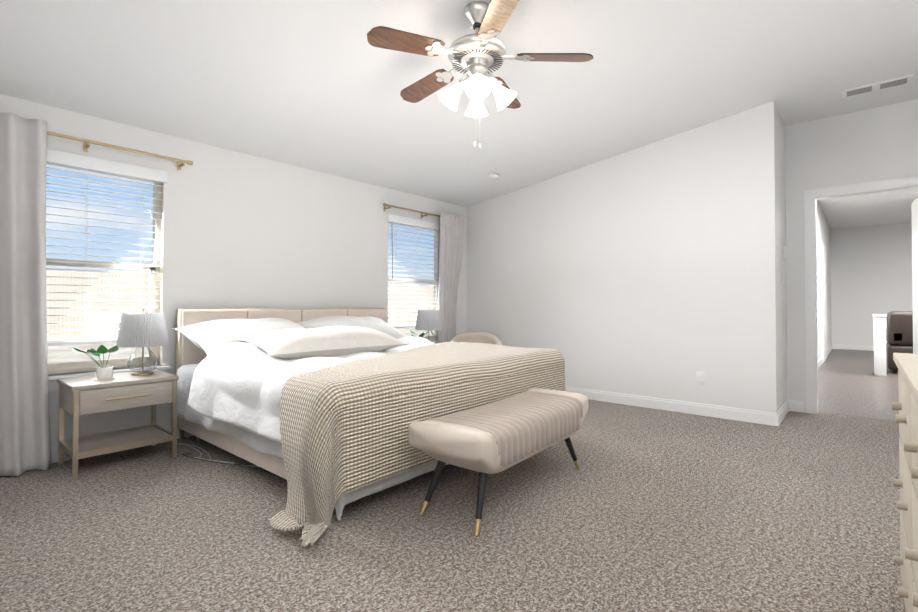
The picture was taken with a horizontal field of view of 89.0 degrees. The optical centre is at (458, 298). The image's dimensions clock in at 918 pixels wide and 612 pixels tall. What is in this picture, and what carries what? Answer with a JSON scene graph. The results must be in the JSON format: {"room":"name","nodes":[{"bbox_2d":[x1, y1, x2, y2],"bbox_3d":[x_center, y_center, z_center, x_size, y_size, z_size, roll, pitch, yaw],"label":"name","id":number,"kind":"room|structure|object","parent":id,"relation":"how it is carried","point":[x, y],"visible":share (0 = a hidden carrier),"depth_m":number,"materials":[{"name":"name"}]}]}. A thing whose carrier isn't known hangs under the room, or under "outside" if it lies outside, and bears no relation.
{"room":"bedroom","nodes":[
{"label":"bedroom","id":0,"kind":"room"},
{"bbox_2d":[0,94,465,445],"bbox_3d":[-1.752,-0.381,4.146,0.150,2.900,5.720,-1,-1,41],"label":"wall","id":1,"kind":"structure","parent":0,"point":[243,231],"depth_m":3.96,"materials":[{"name":"white paint"}]},
{"bbox_2d":[46,167,170,391],"bbox_3d":[-2.546,-0.177,3.184,0.175,1.550,1.000,-1,-1,41],"label":"window","id":2,"kind":"structure","parent":1,"relation":"in","point":[77,366],"depth_m":3.33,"materials":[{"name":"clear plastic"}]},
{"bbox_2d":[46,149,167,345],"bbox_3d":[-2.520,-0.325,3.162,0.092,1.264,0.938,-1,-1,41],"label":"window blind","id":3,"kind":"object","parent":2,"relation":"attached to","point":[83,163],"visible":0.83,"depth_m":3.20,"materials":[{"name":"white plastic"}]},
{"bbox_2d":[47,131,192,169],"bbox_3d":[-2.541,-1.027,3.050,0.100,0.066,1.450,-1,-1,41],"label":"curtain rod","id":4,"kind":"object","parent":1,"relation":"attached to","point":[86,144],"visible":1,"depth_m":3.20,"materials":[{"name":"gold metal"}]},
{"bbox_2d":[0,112,51,475],"bbox_3d":[-2.793,-0.030,2.610,0.114,2.138,0.800,-1,-1,41],"label":"curtain","id":5,"kind":"object","parent":4,"relation":"hanging from","point":[25,442],"visible":1,"depth_m":2.83,"materials":[{"name":"fabric"}]},
{"bbox_2d":[51,425,193,462],"bbox_3d":[-1.663,1.016,4.105,0.016,0.105,5.400,-1,-1,41],"label":"baseboard","id":6,"kind":"structure","parent":1,"relation":"attached to","point":[54,449],"depth_m":3.05,"materials":[{"name":"white wood"}]},
{"bbox_2d":[383,203,439,218],"bbox_3d":[-0.387,-0.988,5.537,0.100,0.066,1.350,-1,-1,41],"label":"curtain rod","id":7,"kind":"object","parent":1,"relation":"attached to","point":[403,208],"visible":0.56,"depth_m":5.28,"materials":[{"name":"gold metal"}]},
{"bbox_2d":[438,211,466,342],"bbox_3d":[-0.064,0.012,5.771,0.092,2.128,0.480,-1,-1,41],"label":"curtain","id":8,"kind":"object","parent":7,"relation":"hanging from","point":[453,226],"visible":0.69,"depth_m":5.71,"materials":[{"name":"fabric"}]},
{"bbox_2d":[388,226,439,340],"bbox_3d":[-0.539,-0.200,5.534,0.134,1.450,0.910,-1,-1,41],"label":"window","id":9,"kind":"structure","parent":1,"relation":"in","point":[436,288],"depth_m":5.75,"materials":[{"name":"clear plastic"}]},
{"bbox_2d":[387,214,439,327],"bbox_3d":[-0.497,-0.297,5.498,0.092,1.264,0.938,-1,-1,41],"label":"window blind","id":10,"kind":"object","parent":9,"relation":"attached to","point":[408,221],"visible":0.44,"depth_m":5.38,"materials":[{"name":"white plastic"}]},
{"bbox_2d":[0,399,905,611],"bbox_3d":[0.307,1.104,2.841,4.950,0.100,6.470,-1,-1,41],"label":"floor carpet","id":11,"kind":"object","parent":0,"point":[642,509],"visible":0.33,"depth_m":2.10,"materials":[{"name":"grey carpet"}]},
{"bbox_2d":[57,370,178,480],"bbox_3d":[-2.214,0.784,3.043,0.464,0.545,0.556,-1,-1,41],"label":"nightstand","id":12,"kind":"object","parent":11,"relation":"on","point":[82,395],"visible":0.98,"depth_m":2.94,"materials":[{"name":"beige wood"}]},
{"bbox_2d":[70,345,118,380],"bbox_3d":[-2.259,0.395,2.892,0.234,0.227,0.218,-1,-1,41],"label":"potted plant","id":13,"kind":"object","parent":12,"relation":"on","point":[103,373],"visible":1,"depth_m":2.91,"materials":[{"name":"green plant"}]},
{"bbox_2d":[116,308,168,375],"bbox_3d":[-2.140,0.286,3.163,0.303,0.452,0.303,-1,-1,41],"label":"table lamp","id":14,"kind":"object","parent":12,"relation":"on","point":[143,332],"visible":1,"depth_m":3.08,"materials":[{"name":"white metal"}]},
{"bbox_2d":[168,443,258,466],"bbox_3d":[-1.667,1.052,3.151,0.943,0.008,0.267,-1,-1,41],"label":"cable","id":15,"kind":"object","parent":11,"relation":"on","point":[224,462],"visible":0.94,"depth_m":3.04,"materials":[{"name":"white"}]},
{"bbox_2d":[172,308,565,546],"bbox_3d":[-0.693,0.569,3.485,2.233,0.985,2.350,-1,-1,41],"label":"bed","id":16,"kind":"object","parent":11,"relation":"on","point":[320,410],"visible":0.94,"depth_m":2.64,"materials":[{"name":"beige fabric"}]},
{"bbox_2d":[187,336,435,442],"bbox_3d":[-0.431,0.553,3.327,1.483,0.506,2.245,-1,-1,41],"label":"comforter","id":17,"kind":"object","parent":16,"relation":"on","point":[257,390],"depth_m":2.53,"materials":[{"name":"white fabric"}]},
{"bbox_2d":[269,342,565,546],"bbox_3d":[-0.361,0.704,3.189,1.346,0.652,2.339,-1,-1,41],"label":"knit blanket","id":18,"kind":"object","parent":16,"relation":"on","point":[340,419],"depth_m":2.32,"materials":[{"name":"beige fabric"}]},
{"bbox_2d":[450,331,501,344],"bbox_3d":[0.194,0.740,5.410,0.620,0.693,0.620,-1,-1,41],"label":"accent chair","id":19,"kind":"object","parent":11,"relation":"on","point":[478,337],"visible":0.19,"depth_m":5.62,"materials":[{"name":"beige fabric"}]},
{"bbox_2d":[408,388,587,535],"bbox_3d":[0.280,0.822,2.583,0.499,0.465,1.270,-1,-1,41],"label":"bench","id":20,"kind":"object","parent":11,"relation":"on","point":[495,437],"visible":1,"depth_m":2.27,"materials":[{"name":"fabric"}]},
{"bbox_2d":[892,353,917,611],"bbox_3d":[1.333,0.608,1.046,0.502,0.850,1.174,-1,-1,41],"label":"dresser","id":21,"kind":"object","parent":11,"relation":"on","point":[906,406],"visible":1,"depth_m":1.28,"materials":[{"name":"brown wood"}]},
{"bbox_3d":[-0.397,0.808,5.141,0.463,0.545,0.526,-1,-1,41],"label":"nightstand","id":22,"kind":"object","parent":11,"relation":"on","visible":0},
{"bbox_2d":[410,331,428,337],"bbox_3d":[-0.447,0.437,4.961,0.226,0.192,0.164,-1,-1,41],"label":"potted plant","id":23,"kind":"object","parent":22,"relation":"on","point":[422,334],"visible":0.42,"depth_m":4.94,"materials":[{"name":"green plant"}]},
{"bbox_2d":[415,306,441,342],"bbox_3d":[-0.335,0.309,5.186,0.303,0.452,0.303,-1,-1,41],"label":"table lamp","id":24,"kind":"object","parent":22,"relation":"on","point":[428,320],"visible":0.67,"depth_m":5.08,"materials":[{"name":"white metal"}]},
{"bbox_2d":[0,0,917,228],"bbox_3d":[4.641,-1.499,4.575,9.270,0.585,14.720,-1,-1,41],"label":"ceiling","id":25,"kind":"structure","parent":0,"point":[317,85],"depth_m":3.12,"materials":[{"name":"white paint"}]},
{"bbox_2d":[367,0,593,148],"bbox_3d":[0.069,-1.192,2.562,1.134,0.765,1.166,-1,-1,41],"label":"ceiling fan","id":26,"kind":"object","parent":25,"relation":"hanging from","point":[478,55],"visible":1,"depth_m":2.46,"materials":[{"name":"brown wood"}]},
{"bbox_2d":[488,174,498,178],"bbox_3d":[0.376,-1.329,5.065,0.127,0.050,0.128,-1,-1,41],"label":"smoke detector","id":27,"kind":"object","parent":25,"relation":"attached to","point":[493,176],"visible":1,"depth_m":5.03,"materials":[{"name":"white plastic"}]},
{"bbox_2d":[842,74,913,98],"bbox_3d":[3.304,-1.677,3.698,0.420,0.010,0.170,-1,-1,41],"label":"ceiling vent","id":28,"kind":"object","parent":25,"relation":"in","point":[886,84],"visible":1,"depth_m":3.68,"materials":[{"name":"white plastic"}]},
{"bbox_2d":[466,101,777,412],"bbox_3d":[1.422,-0.370,5.100,3.400,2.900,0.120,-1,-1,41],"label":"wall","id":29,"kind":"structure","parent":0,"point":[649,270],"depth_m":4.60,"materials":[{"name":"white paint"}]},
{"bbox_2d":[565,386,779,425],"bbox_3d":[1.395,1.027,5.018,3.386,0.105,0.016,-1,-1,41],"label":"baseboard","id":30,"kind":"structure","parent":29,"relation":"attached to","point":[758,417],"depth_m":4.38,"materials":[{"name":"white wood"}]},
{"bbox_2d":[696,371,704,384],"bbox_3d":[2.227,0.731,4.305,0.072,0.116,0.008,-1,-1,41],"label":"wall outlet","id":31,"kind":"object","parent":29,"relation":"attached to","point":[700,377],"visible":1,"depth_m":4.30,"materials":[{"name":"white plastic"}]},
{"bbox_2d":[776,107,831,410],"bbox_3d":[5.608,-0.343,7.428,0.120,2.900,8.880,-1,-1,41],"label":"wall","id":32,"kind":"structure","parent":0,"point":[823,232],"depth_m":4.33,"materials":[{"name":"white paint"}]},
{"bbox_2d":[778,399,790,423],"bbox_3d":[2.930,1.017,4.215,0.016,0.105,0.720,-1,-1,41],"label":"baseboard","id":33,"kind":"structure","parent":32,"relation":"attached to","point":[786,407],"depth_m":4.25,"materials":[{"name":"white wood"}]},
{"bbox_2d":[791,344,832,409],"bbox_3d":[5.905,1.057,7.651,0.016,0.105,8.130,-1,-1,41],"label":"baseboard","id":34,"kind":"structure","parent":32,"relation":"attached to","point":[793,402],"depth_m":7.55,"materials":[{"name":"white wood"}]},
{"bbox_2d":[817,236,822,327],"bbox_3d":[5.474,-0.271,7.134,0.060,1.390,1.480,-1,-1,41],"label":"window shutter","id":35,"kind":"object","parent":32,"relation":"attached to","point":[819,306],"visible":0.44,"depth_m":7.43,"materials":[{"name":"white wood"}]},
{"bbox_2d":[820,240,826,362],"bbox_3d":[6.657,0.055,8.519,0.030,2.130,1.110,-1,-1,41],"label":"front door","id":36,"kind":"structure","parent":32,"relation":"in","point":[823,310],"depth_m":8.26,"materials":[{"name":"white wood"}]},
{"bbox_2d":[785,99,917,412],"bbox_3d":[3.728,-0.382,4.096,1.400,2.900,0.120,-1,-1,41],"label":"wall","id":37,"kind":"structure","parent":0,"point":[872,145],"depth_m":4.32,"materials":[{"name":"white paint"}]},
{"bbox_2d":[804,176,917,413],"bbox_3d":[3.663,0.022,4.147,0.936,2.093,0.156,-1,-1,41],"label":"door frame","id":38,"kind":"structure","parent":37,"relation":"attached to","point":[811,197],"depth_m":4.36,"materials":[{"name":"white wood"}]},
{"bbox_2d":[911,197,917,353],"bbox_3d":[4.223,0.060,4.262,0.076,1.996,0.781,-1,-1,41],"label":"door leaf","id":39,"kind":"structure","parent":37,"relation":"in","point":[914,207],"depth_m":4.44,"materials":[{"name":"white wood"}]},
{"bbox_2d":[818,349,898,420],"bbox_3d":[7.931,1.139,5.816,5.720,0.099,8.250,-1,-1,41],"label":"floor","id":40,"kind":"structure","parent":0,"point":[850,383],"depth_m":5.73,"materials":[{"name":"grey carpet"}]},
{"bbox_2d":[872,314,886,375],"bbox_3d":[6.088,0.664,6.756,0.150,0.870,0.290,-1,-1,41],"label":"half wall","id":41,"kind":"structure","parent":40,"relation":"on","point":[879,321],"depth_m":6.66,"materials":[{"name":"white paint"}]},
{"bbox_2d":[886,311,912,373],"bbox_3d":[7.350,0.637,6.557,2.000,0.920,0.900,-1,-1,41],"label":"sofa","id":42,"kind":"object","parent":40,"relation":"on","point":[899,333],"visible":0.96,"depth_m":6.80,"materials":[{"name":"brown leather"}]},
{"bbox_2d":[831,223,912,345],"bbox_3d":[10.659,-0.325,9.007,5.690,2.900,0.120,-1,-1,41],"label":"wall","id":43,"kind":"structure","parent":0,"point":[871,270],"depth_m":10.30,"materials":[{"name":"white paint"}]},
{"bbox_2d":[833,344,873,350],"bbox_3d":[10.679,1.072,8.884,5.580,0.105,0.016,-1,-1,41],"label":"baseboard","id":44,"kind":"structure","parent":43,"relation":"attached to","point":[835,346],"depth_m":10.47,"materials":[{"name":"white wood"}]},
{"label":"outside","id":45,"kind":"structure","parent":0,"visible":0},
{"bbox_2d":[47,322,433,363],"bbox_3d":[-30.197,1.477,32.381,79.850,0.440,120.000,-1,-1,41],"label":"ground","id":46,"kind":"structure","parent":45,"point":[57,355],"depth_m":10.52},
{"bbox_2d":[46,270,433,336],"bbox_3d":[-9.760,0.152,14.698,0.080,1.840,90.000,-1,-1,41],"label":"fence","id":47,"kind":"object","parent":46,"relation":"on","point":[100,289],"depth_m":13.79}
]}

